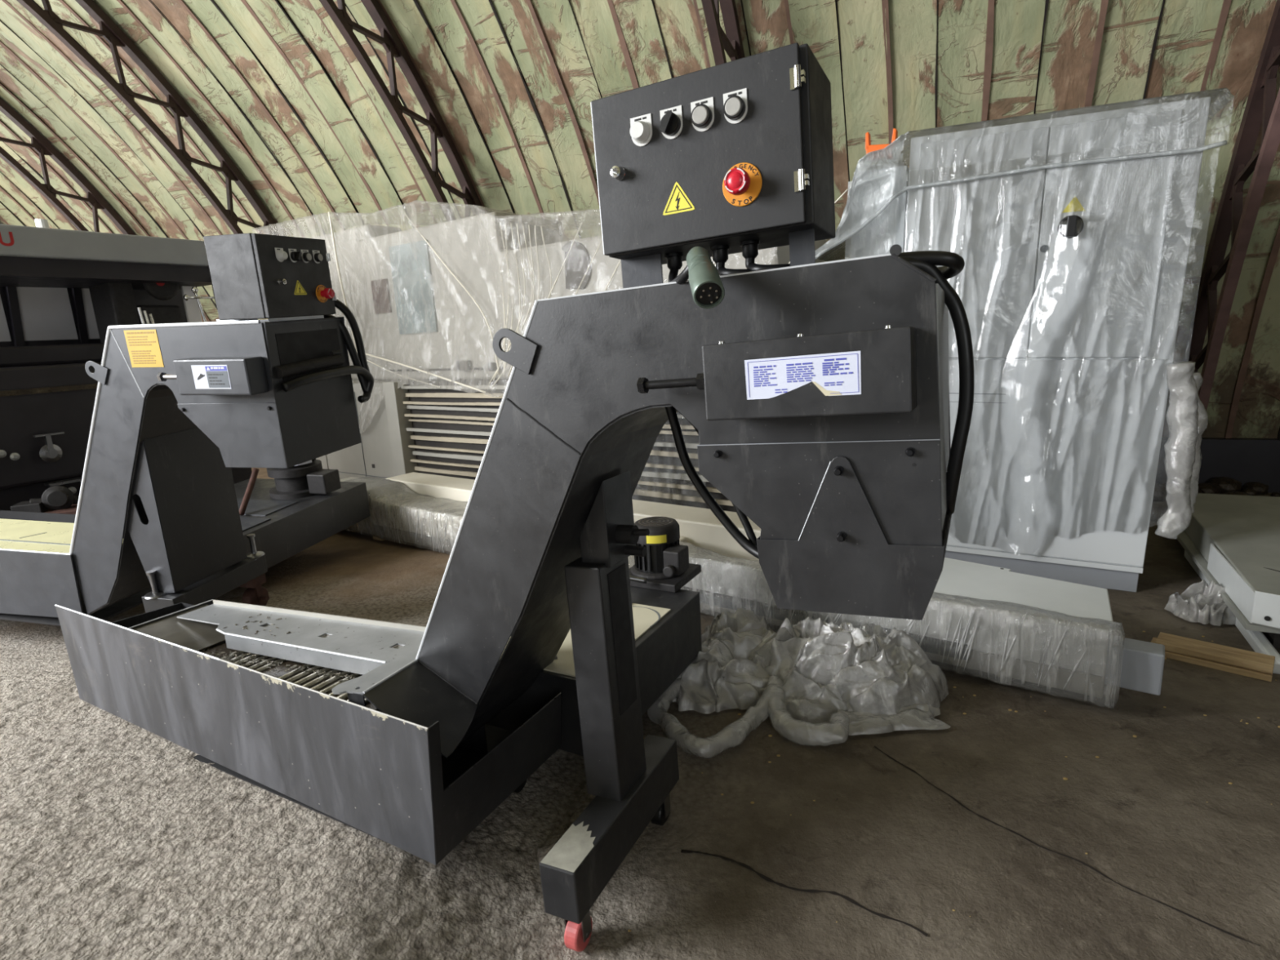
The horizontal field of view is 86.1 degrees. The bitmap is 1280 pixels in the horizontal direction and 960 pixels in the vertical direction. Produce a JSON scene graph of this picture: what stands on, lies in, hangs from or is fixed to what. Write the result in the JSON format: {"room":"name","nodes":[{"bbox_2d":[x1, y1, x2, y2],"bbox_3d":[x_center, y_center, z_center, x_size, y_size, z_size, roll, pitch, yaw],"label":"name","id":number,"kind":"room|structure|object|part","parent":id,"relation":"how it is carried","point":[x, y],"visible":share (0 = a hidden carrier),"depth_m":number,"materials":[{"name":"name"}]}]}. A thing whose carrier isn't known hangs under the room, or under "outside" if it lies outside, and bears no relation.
{"room":"industrial hall","nodes":[
{"label":"industrial hall","id":0,"kind":"room"},
{"bbox_2d":[0,467,1279,959],"bbox_3d":[-2.214,0.713,2.941,17.500,0.226,13.500,-3,12,0],"label":"floor","id":1,"kind":"structure","parent":0,"point":[117,842],"depth_m":1.73,"materials":[{"name":"concrete"}]},
{"bbox_2d":[10,485,79,514],"bbox_3d":[-3.265,0.356,3.822,0.402,0.646,0.215,-8,13,-20],"label":"motor","id":2,"kind":"object","parent":1,"relation":"on","point":[55,499],"visible":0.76,"depth_m":3.75,"materials":[{"name":"metal"}]},
{"bbox_2d":[0,218,252,511],"bbox_3d":[-3.695,-0.462,4.151,1.061,2.150,2.700,4,14,29],"label":"machine","id":3,"kind":"object","parent":1,"relation":"on","point":[61,291],"visible":0.52,"depth_m":4.21,"materials":[{"name":"grey metal"}]},
{"bbox_3d":[-3.588,-0.147,3.849,0.018,0.044,0.044,4,14,29],"label":"knob","id":4,"kind":"part","parent":3,"relation":"part of","materials":[{"name":"grey metal"}]},
{"bbox_3d":[-3.560,-0.133,3.901,0.018,0.044,0.044,4,14,29],"label":"knob","id":5,"kind":"part","parent":3,"relation":"part of","materials":[{"name":"grey metal"}]},
{"bbox_3d":[-4.041,-1.081,4.424,0.040,0.440,0.075,4,14,29],"label":"post","id":6,"kind":"part","parent":3,"relation":"part of","materials":[{"name":"black metal"}]},
{"bbox_3d":[-3.470,-0.189,4.042,0.030,0.170,0.140,4,14,29],"label":"apron handle","id":7,"kind":"part","parent":3,"relation":"part of","materials":[{"name":"metal"}]},
{"bbox_3d":[-3.630,-0.475,3.815,0.020,0.030,2.200,4,14,29],"label":"guide rail","id":8,"kind":"part","parent":3,"relation":"part of","materials":[{"name":"black metal"}]},
{"bbox_3d":[-3.436,0.063,4.144,0.018,0.044,0.044,4,14,29],"label":"knob","id":9,"kind":"part","parent":3,"relation":"part of","materials":[{"name":"grey metal"}]},
{"bbox_3d":[-3.867,-1.155,4.725,0.040,0.440,0.075,4,14,29],"label":"post","id":10,"kind":"part","parent":3,"relation":"part of","materials":[{"name":"black metal"}]},
{"bbox_3d":[-4.132,-0.369,4.427,0.040,1.900,2.700,4,14,29],"label":"panel","id":11,"kind":"part","parent":3,"relation":"part of","materials":[{"name":"black metal"}]},
{"bbox_2d":[0,218,208,266],"bbox_3d":[-3.848,-1.376,3.905,1.900,0.245,2.548,-3,12,0],"label":"hood","id":12,"kind":"object","parent":3,"relation":"attached to","point":[39,243],"depth_m":4.14,"materials":[{"name":"white metal"}]},
{"bbox_3d":[-3.237,-1.054,4.448,0.018,0.134,0.046,-6,13,-15],"label":"chrome rod","id":13,"kind":"part","parent":3,"relation":"part of","materials":[{"name":"silver metal"}]},
{"bbox_3d":[-3.222,-1.050,4.475,0.018,0.115,0.046,-6,13,-15],"label":"chrome rod","id":14,"kind":"part","parent":3,"relation":"part of","materials":[{"name":"silver metal"}]},
{"bbox_3d":[-3.206,-1.047,4.503,0.018,0.095,0.045,-6,13,-15],"label":"chrome rod","id":15,"kind":"part","parent":3,"relation":"part of","materials":[{"name":"silver metal"}]},
{"bbox_3d":[-3.203,-1.235,4.897,0.020,0.290,0.090,4,14,29],"label":"plate","id":16,"kind":"part","parent":3,"relation":"part of","materials":[{"name":"grey metal"}]},
{"bbox_3d":[-3.002,-1.180,4.667,0.044,0.261,0.064,4,14,29],"label":"lever","id":17,"kind":"part","parent":3,"relation":"part of","materials":[{"name":"silver metal"}]},
{"bbox_3d":[-2.984,-1.242,4.660,0.043,0.044,0.213,7,16,39],"label":"lever","id":18,"kind":"part","parent":3,"relation":"part of","materials":[{"name":"silver metal"}]},
{"bbox_2d":[0,458,370,626],"bbox_3d":[-2.797,0.221,3.740,1.734,0.637,1.782,0,13,15],"label":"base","id":19,"kind":"object","parent":1,"relation":"on","point":[306,504],"visible":0.44,"depth_m":3.66,"materials":[{"name":"metal"}]},
{"bbox_3d":[-2.971,0.370,3.188,1.670,0.270,0.556,2,16,14],"label":"tank","id":20,"kind":"part","parent":19,"relation":"part of","materials":[{"name":"grey metal"}]},
{"bbox_3d":[-2.173,0.063,3.800,0.035,0.232,0.217,-2,12,5],"label":"drain lever","id":21,"kind":"part","parent":19,"relation":"part of","materials":[{"name":"metal"}]},
{"bbox_3d":[-2.248,0.194,3.755,0.580,0.007,0.550,2,16,14],"label":"plate","id":22,"kind":"part","parent":19,"relation":"part of","materials":[{"name":"metal"}]},
{"bbox_3d":[-2.089,-0.072,4.146,0.320,0.300,0.319,2,16,14],"label":"pump motor","id":23,"kind":"part","parent":19,"relation":"part of","materials":[{"name":"metal"}]},
{"bbox_3d":[-2.302,0.260,3.959,0.880,0.225,1.130,2,16,14],"label":"pump tank","id":24,"kind":"part","parent":19,"relation":"part of","materials":[{"name":"grey metal"}]},
{"bbox_2d":[0,232,373,614],"bbox_3d":[-2.409,-0.107,2.857,2.827,1.500,0.571,1,13,17],"label":"conveyor","id":25,"kind":"object","parent":1,"relation":"on","point":[178,406],"visible":0.94,"depth_m":2.45,"materials":[{"name":"metal"}]},
{"bbox_3d":[-2.018,-0.115,2.508,0.472,0.864,0.012,2,16,14],"label":"edge trim","id":26,"kind":"part","parent":25,"relation":"part of","materials":[{"name":"grey metal"}]},
{"bbox_3d":[-1.768,-0.404,2.360,0.084,0.240,0.005,2,16,14],"label":"edge trim","id":27,"kind":"part","parent":25,"relation":"part of","materials":[{"name":"grey metal"}]},
{"bbox_2d":[126,331,155,364],"bbox_3d":[-1.684,-0.448,2.323,0.118,0.106,0.001,2,16,14],"label":"print","id":28,"kind":"object","parent":25,"relation":"attached to","point":[148,332],"depth_m":2.33},
{"bbox_3d":[-1.854,0.056,2.722,0.683,0.926,0.382,2,16,14],"label":"belly plate","id":29,"kind":"part","parent":25,"relation":"part of","materials":[{"name":"black paint"}]},
{"bbox_3d":[-1.860,0.151,2.561,0.183,0.607,0.004,2,16,14],"label":"leg","id":30,"kind":"part","parent":25,"relation":"part of","materials":[{"name":"metal"}]},
{"bbox_3d":[-1.705,0.018,2.465,1.097,1.117,0.005,2,16,14],"label":"plate","id":31,"kind":"part","parent":25,"relation":"part of","materials":[{"name":"grey metal"}]},
{"bbox_3d":[-1.513,-0.513,2.262,0.614,0.015,0.012,2,16,14],"label":"edge trim","id":32,"kind":"part","parent":25,"relation":"part of","materials":[{"name":"grey metal"}]},
{"bbox_2d":[197,373,224,384],"bbox_3d":[-1.375,-0.323,2.191,0.106,0.035,0.001,2,16,14],"label":"print","id":33,"kind":"object","parent":25,"relation":"attached to","point":[201,375],"depth_m":2.19},
{"bbox_2d":[206,366,223,369],"bbox_3d":[-1.350,-0.355,2.175,0.068,0.010,0.001,2,16,14],"label":"print","id":34,"kind":"object","parent":25,"relation":"on","point":[207,366],"depth_m":2.17},
{"bbox_3d":[-1.346,-0.321,2.185,0.083,0.053,0.001,2,16,14],"label":"label panel","id":35,"kind":"part","parent":25,"relation":"part of","materials":[{"name":"white paper"}]},
{"bbox_3d":[-1.388,-0.151,2.329,0.403,0.225,0.004,2,16,14],"label":"head plate","id":36,"kind":"part","parent":25,"relation":"part of","materials":[{"name":"metal"}]},
{"bbox_3d":[-1.156,-0.723,2.200,0.002,0.043,0.034,2,16,14],"label":"legend plate","id":37,"kind":"part","parent":25,"relation":"part of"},
{"bbox_2d":[276,250,288,260],"bbox_3d":[-1.146,-0.721,2.197,0.019,0.030,0.030,2,16,14],"label":"lamp","id":38,"kind":"object","parent":25,"relation":"attached to","point":[281,255],"depth_m":2.19,"materials":[{"name":"white plastic"}]},
{"bbox_3d":[-1.142,-0.739,2.255,0.002,0.043,0.034,2,16,14],"label":"legend plate","id":39,"kind":"part","parent":25,"relation":"part of","materials":[{"name":"silver metal"}]},
{"bbox_3d":[-1.145,-0.678,2.285,0.014,0.253,0.321,2,16,14],"label":"door","id":40,"kind":"part","parent":25,"relation":"part of","materials":[{"name":"paint"}]},
{"bbox_2d":[290,251,302,261],"bbox_3d":[-1.129,-0.736,2.253,0.025,0.030,0.030,2,16,14],"label":"switch","id":41,"kind":"object","parent":25,"relation":"attached to","point":[295,255],"depth_m":2.25,"materials":[{"name":"black plastic"}]},
{"bbox_3d":[-1.128,-0.754,2.308,0.002,0.043,0.034,2,16,14],"label":"legend plate","id":42,"kind":"part","parent":25,"relation":"part of","materials":[{"name":"silver metal"}]},
{"bbox_3d":[-1.610,-0.085,2.825,1.097,1.117,0.006,2,16,14],"label":"plate","id":43,"kind":"part","parent":25,"relation":"part of","materials":[{"name":"black metal"}]},
{"bbox_3d":[-1.140,-0.403,2.370,0.040,0.081,0.292,1,13,20],"label":"drive arm","id":44,"kind":"part","parent":25,"relation":"part of","materials":[{"name":"metal"}]},
{"bbox_3d":[-1.148,-0.323,2.428,0.004,0.479,0.398,2,16,14],"label":"plate","id":45,"kind":"part","parent":25,"relation":"part of","materials":[{"name":"grey metal"}]},
{"bbox_3d":[-1.114,-0.769,2.361,0.002,0.043,0.034,2,16,14],"label":"legend plate","id":46,"kind":"part","parent":25,"relation":"part of","materials":[{"name":"silver metal"}]},
{"bbox_3d":[-1.110,-0.651,2.391,0.003,0.060,0.060,2,16,14],"label":"emergency plate","id":47,"kind":"part","parent":25,"relation":"part of","materials":[{"name":"plastic"}]},
{"bbox_2d":[54,516,702,865],"bbox_3d":[-0.765,0.540,2.444,1.680,0.599,1.437,3,14,28],"label":"tank","id":48,"kind":"object","parent":1,"relation":"on","point":[385,777],"visible":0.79,"depth_m":1.81,"materials":[{"name":"metal"}]},
{"bbox_3d":[-1.026,0.752,2.084,1.567,0.004,0.476,3,14,28],"label":"tank","id":49,"kind":"part","parent":48,"relation":"part of","materials":[{"name":"grey metal"}]},
{"bbox_3d":[-0.226,0.482,2.218,0.475,0.004,0.515,3,14,28],"label":"plate","id":50,"kind":"part","parent":48,"relation":"part of","materials":[{"name":"beige metal"}]},
{"bbox_3d":[-0.176,0.582,2.317,0.520,0.235,0.720,3,14,28],"label":"pump tank","id":51,"kind":"part","parent":48,"relation":"part of","materials":[{"name":"grey metal"}]},
{"bbox_2d":[638,516,672,526],"bbox_3d":[0.059,0.156,2.592,0.132,0.001,0.131,3,14,28],"label":"fan grille","id":52,"kind":"object","parent":48,"relation":"attached to","point":[651,521],"depth_m":2.58,"materials":[{"name":"black metal"}]},
{"bbox_3d":[0.065,0.275,2.618,0.176,0.110,0.175,3,14,28],"label":"motor","id":53,"kind":"part","parent":48,"relation":"part of","materials":[{"name":"black metal"}]},
{"bbox_3d":[0.074,0.353,2.632,0.250,0.050,0.240,3,14,28],"label":"pump motor","id":54,"kind":"part","parent":48,"relation":"part of","materials":[{"name":"metal"}]},
{"bbox_2d":[537,833,564,862],"bbox_3d":[-0.191,0.939,1.740,0.145,0.058,0.128,-3,12,0],"label":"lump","id":55,"kind":"object","parent":1,"relation":"on","point":[543,851],"visible":0.17,"depth_m":1.74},
{"bbox_2d":[128,42,973,951],"bbox_3d":[-0.483,0.107,1.698,2.336,1.751,0.585,2,13,24],"label":"conveyor","id":56,"kind":"object","parent":1,"relation":"on","point":[815,396],"visible":0.96,"depth_m":1.26,"materials":[{"name":"grey metal"}]},
{"bbox_3d":[-1.534,0.439,2.225,0.004,0.004,0.295,0,11,27],"label":"edge trim","id":57,"kind":"part","parent":56,"relation":"part of","materials":[{"name":"grey metal"}]},
{"bbox_2d":[177,600,426,694],"bbox_3d":[-0.988,0.458,1.934,1.008,0.087,0.779,-3,12,0],"label":"tray","id":58,"kind":"object","parent":56,"relation":"on","point":[358,657],"depth_m":1.90,"materials":[{"name":"grey metal"}]},
{"bbox_3d":[-0.486,0.520,1.588,0.234,0.108,0.189,2,13,24],"label":"foot plate","id":59,"kind":"part","parent":56,"relation":"part of","materials":[{"name":"black paint"}]},
{"bbox_3d":[-0.380,0.044,1.538,0.474,0.823,0.008,0,11,27],"label":"edge trim","id":60,"kind":"part","parent":56,"relation":"part of","materials":[{"name":"grey metal"}]},
{"bbox_3d":[-0.156,0.255,1.681,0.740,0.876,0.367,0,11,27],"label":"belly plate","id":61,"kind":"part","parent":56,"relation":"part of","materials":[{"name":"black paint"}]},
{"bbox_3d":[-0.078,0.463,1.644,0.093,0.572,0.142,0,11,27],"label":"support post","id":62,"kind":"part","parent":56,"relation":"part of","materials":[{"name":"grey metal"}]},
{"bbox_2d":[630,120,650,143],"bbox_3d":[-0.001,-0.623,1.222,0.035,0.035,0.019,0,11,27],"label":"lamp","id":63,"kind":"object","parent":56,"relation":"attached to","point":[640,131],"depth_m":1.22,"materials":[{"name":"white plastic"}]},
{"bbox_2d":[634,116,646,121],"bbox_3d":[0.001,-0.647,1.227,0.024,0.004,0.001,0,10,26],"label":"print","id":64,"kind":"object","parent":56,"relation":"on","point":[644,117],"depth_m":1.23},
{"bbox_3d":[0.003,-0.627,1.231,0.041,0.051,0.002,0,11,26],"label":"legend plate","id":65,"kind":"part","parent":56,"relation":"part of","materials":[{"name":"silver metal"}]},
{"bbox_2d":[659,110,680,136],"bbox_3d":[0.050,-0.622,1.193,0.035,0.035,0.025,0,11,27],"label":"switch","id":66,"kind":"object","parent":56,"relation":"attached to","point":[669,120],"depth_m":1.19,"materials":[{"name":"black plastic"}]},
{"bbox_3d":[0.056,-0.627,1.205,0.041,0.051,0.002,0,11,27],"label":"legend plate","id":67,"kind":"part","parent":56,"relation":"part of","materials":[{"name":"silver metal"}]},
{"bbox_3d":[-0.040,0.179,1.397,1.201,1.090,0.005,0,11,27],"label":"plate","id":68,"kind":"part","parent":56,"relation":"part of","materials":[{"name":"grey metal"}]},
{"bbox_3d":[0.094,-0.566,1.207,0.383,0.275,0.014,0,11,27],"label":"door","id":69,"kind":"part","parent":56,"relation":"part of","materials":[{"name":"paint"}]},
{"bbox_2d":[695,100,707,105],"bbox_3d":[0.105,-0.646,1.175,0.022,0.004,0.001,0,11,26],"label":"print","id":70,"kind":"object","parent":56,"relation":"on","point":[706,101],"depth_m":1.17},
{"bbox_3d":[0.108,-0.627,1.179,0.041,0.051,0.002,0,11,27],"label":"legend plate","id":71,"kind":"part","parent":56,"relation":"part of","materials":[{"name":"silver metal"}]},
{"bbox_3d":[0.095,-0.355,1.218,0.669,0.008,0.004,0,11,27],"label":"edge trim","id":72,"kind":"part","parent":56,"relation":"part of","materials":[{"name":"grey metal"}]},
{"label":"plate","id":73,"kind":"part","parent":56,"relation":"part of","materials":[{"name":"grey metal"}]},
{"bbox_2d":[728,91,742,97],"bbox_3d":[0.159,-0.646,1.148,0.024,0.004,0.001,0,10,27],"label":"print","id":74,"kind":"object","parent":56,"relation":"on","point":[740,92],"depth_m":1.15},
{"bbox_3d":[0.161,-0.627,1.152,0.041,0.051,0.002,0,11,27],"label":"legend plate","id":75,"kind":"part","parent":56,"relation":"part of","materials":[{"name":"silver metal"}]},
{"bbox_3d":[0.174,-0.505,1.171,0.070,0.070,0.003,0,11,27],"label":"emergency plate","id":76,"kind":"part","parent":56,"relation":"part of","materials":[{"name":"orange plastic"}]},
{"bbox_2d":[747,353,858,397],"bbox_3d":[0.253,-0.162,1.073,0.172,0.058,0.002,0,10,26],"label":"print","id":77,"kind":"object","parent":56,"relation":"attached to","point":[843,358],"depth_m":1.07},
{"bbox_3d":[0.290,-0.064,1.175,0.412,0.002,0.002,0,11,27],"label":"edge trim","id":78,"kind":"part","parent":56,"relation":"part of","materials":[{"name":"grey metal"}]},
{"bbox_3d":[0.299,0.024,1.190,0.414,0.179,0.004,0,11,27],"label":"head plate","id":79,"kind":"part","parent":56,"relation":"part of","materials":[{"name":"grey metal"}]},
{"bbox_2d":[756,456,944,620],"bbox_3d":[0.351,0.097,1.172,0.313,0.279,0.004,0,11,27],"label":"hood","id":80,"kind":"object","parent":56,"relation":"attached to","point":[888,562],"depth_m":1.17,"materials":[{"name":"black paint"}]},
{"bbox_3d":[0.553,-0.135,1.246,0.004,0.408,0.367,0,11,27],"label":"plate","id":81,"kind":"part","parent":56,"relation":"part of","materials":[{"name":"grey metal"}]},
{"bbox_3d":[0.466,-0.045,1.524,0.414,0.179,0.004,0,11,27],"label":"head plate","id":82,"kind":"part","parent":56,"relation":"part of","materials":[{"name":"grey metal"}]},
{"bbox_2d":[257,189,848,511],"bbox_3d":[-1.110,-0.942,5.073,5.592,2.415,0.880,6,15,35],"label":"plastic sheeting","id":83,"kind":"object","parent":1,"relation":"on","point":[428,304],"visible":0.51,"depth_m":4.92,"materials":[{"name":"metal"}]},
{"bbox_2d":[339,471,1164,709],"bbox_3d":[-0.210,0.333,3.739,4.897,0.393,0.562,6,15,36],"label":"bundle","id":84,"kind":"object","parent":1,"relation":"on","point":[1078,655],"visible":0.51,"depth_m":2.52,"materials":[{"name":"white plastic"}]},
{"bbox_3d":[-0.247,0.469,3.656,4.538,0.077,0.230,6,15,36],"label":"rail","id":85,"kind":"part","parent":84,"relation":"part of","materials":[{"name":"beige metal"}]},
{"bbox_2d":[647,607,951,758],"bbox_3d":[0.546,0.631,2.464,1.061,0.256,0.839,-3,12,0],"label":"plastic film","id":86,"kind":"object","parent":1,"relation":"on","point":[856,645],"visible":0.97,"depth_m":2.38,"materials":[{"name":"clear plastic"}]},
{"bbox_2d":[680,848,928,936],"bbox_3d":[0.366,0.958,1.619,0.586,0.005,0.039,4,14,29],"label":"cable","id":87,"kind":"object","parent":1,"relation":"on","point":[743,864],"depth_m":1.60,"materials":[{"name":"black rubber"}]},
{"bbox_2d":[850,164,909,258],"bbox_3d":[1.291,-0.601,3.739,0.250,1.980,0.405,5,14,27],"label":"plastic wrap","id":88,"kind":"object","parent":1,"relation":"on","point":[875,231],"visible":0.27,"depth_m":3.39,"materials":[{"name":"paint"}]},
{"bbox_3d":[1.198,-0.594,3.559,0.210,1.750,0.007,5,14,27],"label":"panel","id":89,"kind":"part","parent":88,"relation":"part of","materials":[{"name":"clear plastic"}]},
{"bbox_2d":[627,631,1279,932],"bbox_3d":[1.208,0.807,2.107,2.488,0.011,1.438,-3,12,0],"label":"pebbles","id":90,"kind":"object","parent":1,"relation":"on","point":[770,735],"visible":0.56,"depth_m":2.11,"materials":[{"name":"stone"}]},
{"bbox_2d":[933,557,1113,631],"bbox_3d":[1.301,0.535,2.660,0.924,0.289,0.458,8,17,43],"label":"panel","id":91,"kind":"object","parent":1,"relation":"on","point":[957,577],"visible":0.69,"depth_m":2.54,"materials":[{"name":"white metal"}]},
{"bbox_2d":[904,97,1210,591],"bbox_3d":[1.877,-0.580,3.353,1.105,2.081,0.580,5,14,27],"label":"tall cabinet","id":92,"kind":"object","parent":1,"relation":"on","point":[1069,286],"visible":0.89,"depth_m":3.07,"materials":[{"name":"paint"}]},
{"bbox_3d":[1.537,-1.059,3.157,0.513,0.973,0.016,5,14,27],"label":"door","id":93,"kind":"part","parent":92,"relation":"part of","materials":[{"name":"paint"}]},
{"bbox_2d":[814,87,1234,538],"bbox_3d":[1.745,-0.668,3.376,1.695,1.953,0.686,5,14,27],"label":"plastic sheet","id":94,"kind":"object","parent":92,"relation":"on","point":[837,248],"visible":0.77,"depth_m":2.99,"materials":[{"name":"clear plastic"}]},
{"bbox_2d":[865,128,897,159],"bbox_3d":[1.190,-1.650,3.380,0.144,0.129,0.060,5,14,27],"label":"clamp","id":95,"kind":"object","parent":94,"relation":"on","point":[868,148],"visible":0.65,"depth_m":3.37,"materials":[{"name":"orange plastic"}]},
{"bbox_3d":[1.797,0.367,3.365,1.103,0.024,0.014,5,14,27],"label":"sill","id":96,"kind":"part","parent":92,"relation":"part of","materials":[{"name":"paint"}]},
{"bbox_3d":[1.784,-0.103,3.257,1.100,0.927,0.017,5,14,27],"label":"panel","id":97,"kind":"part","parent":92,"relation":"part of","materials":[{"name":"paint"}]},
{"bbox_2d":[1057,214,1084,238],"bbox_3d":[1.851,-1.090,2.941,0.096,0.096,0.056,5,14,27],"label":"switch","id":98,"kind":"object","parent":92,"relation":"attached to","point":[1069,226],"depth_m":2.94,"materials":[{"name":"black plastic"}]},
{"bbox_3d":[1.970,-1.020,2.936,0.451,0.973,0.016,5,14,27],"label":"door","id":99,"kind":"part","parent":92,"relation":"part of","materials":[{"name":"paint"}]},
{"bbox_2d":[874,746,1260,946],"bbox_3d":[0.977,0.896,1.751,0.061,0.006,0.919,-12,15,-34],"label":"cable","id":100,"kind":"object","parent":1,"relation":"on","point":[912,770],"depth_m":1.64,"materials":[{"name":"black rubber"}]},
{"bbox_2d":[1164,579,1227,626],"bbox_3d":[2.371,0.491,2.863,0.248,0.149,0.232,-3,12,0],"label":"plastic film","id":101,"kind":"object","parent":1,"relation":"on","point":[1216,602],"visible":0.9,"depth_m":2.88,"materials":[{"name":"clear plastic"}]},
{"bbox_2d":[1151,637,1272,681],"bbox_3d":[2.092,0.656,2.520,0.350,0.023,0.120,9,17,44],"label":"plank","id":102,"kind":"object","parent":1,"relation":"on","point":[1171,655],"visible":0.48,"depth_m":2.46,"materials":[{"name":"brown wood"}]},
{"bbox_2d":[1155,631,1275,674],"bbox_3d":[2.099,0.630,2.509,0.330,0.023,0.115,9,17,44],"label":"plank","id":103,"kind":"object","parent":102,"relation":"on","point":[1264,663],"visible":0.86,"depth_m":2.48,"materials":[{"name":"brown wood"}]},
{"bbox_2d":[1152,476,1279,501],"bbox_3d":[4.921,0.112,4.079,3.583,0.120,0.648,2,13,23],"label":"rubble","id":104,"kind":"object","parent":1,"relation":"on","point":[1219,485],"visible":0.3,"depth_m":4.60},
{"bbox_2d":[1160,492,1279,674],"bbox_3d":[3.204,0.418,2.730,1.512,0.280,1.969,3,14,27],"label":"metal panel","id":105,"kind":"object","parent":1,"relation":"on","point":[1232,541],"visible":0.91,"depth_m":2.97,"materials":[{"name":"white metal"}]},
{"bbox_2d":[0,0,1279,438],"bbox_3d":[-3.945,-1.520,1.167,18.789,5.565,12.603,2,13,24],"label":"vault","id":106,"kind":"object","parent":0,"point":[513,84],"visible":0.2,"depth_m":4.92,"materials":[{"name":"green paint"}]},
{"bbox_2d":[0,97,135,235],"bbox_3d":[-6.672,-2.167,5.072,0.074,5.546,7.526,2,13,24],"label":"truss","id":107,"kind":"object","parent":106,"relation":"attached to","point":[39,144],"depth_m":6.81,"materials":[{"name":"metal"}]},
{"bbox_2d":[16,0,284,235],"bbox_3d":[-4.753,-2.086,4.201,0.074,5.546,7.526,2,13,24],"label":"truss","id":108,"kind":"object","parent":106,"relation":"attached to","point":[109,30],"depth_m":5.70,"materials":[{"name":"metal"}]},
{"bbox_2d":[319,0,484,221],"bbox_3d":[-2.569,-1.993,3.210,0.074,5.546,7.526,2,13,24],"label":"truss","id":109,"kind":"object","parent":106,"relation":"attached to","point":[388,37],"depth_m":5.02,"materials":[{"name":"metal"}]},
{"bbox_2d":[701,0,745,65],"bbox_3d":[-0.376,-1.900,2.214,0.074,5.546,7.526,2,13,24],"label":"truss","id":110,"kind":"object","parent":106,"relation":"attached to","point":[731,42],"depth_m":4.08,"materials":[{"name":"metal"}]},
{"bbox_2d":[1155,437,1279,493],"bbox_3d":[-1.028,-0.332,7.147,18.200,0.380,0.240,2,13,24],"label":"wall","id":111,"kind":"structure","parent":106,"relation":"attached to","point":[1245,460],"depth_m":4.68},
{"bbox_2d":[1168,0,1279,488],"bbox_3d":[2.135,-1.794,1.074,0.074,5.546,7.526,2,13,24],"label":"truss","id":112,"kind":"object","parent":106,"relation":"attached to","point":[1261,106],"depth_m":3.91,"materials":[{"name":"metal"}]}
]}

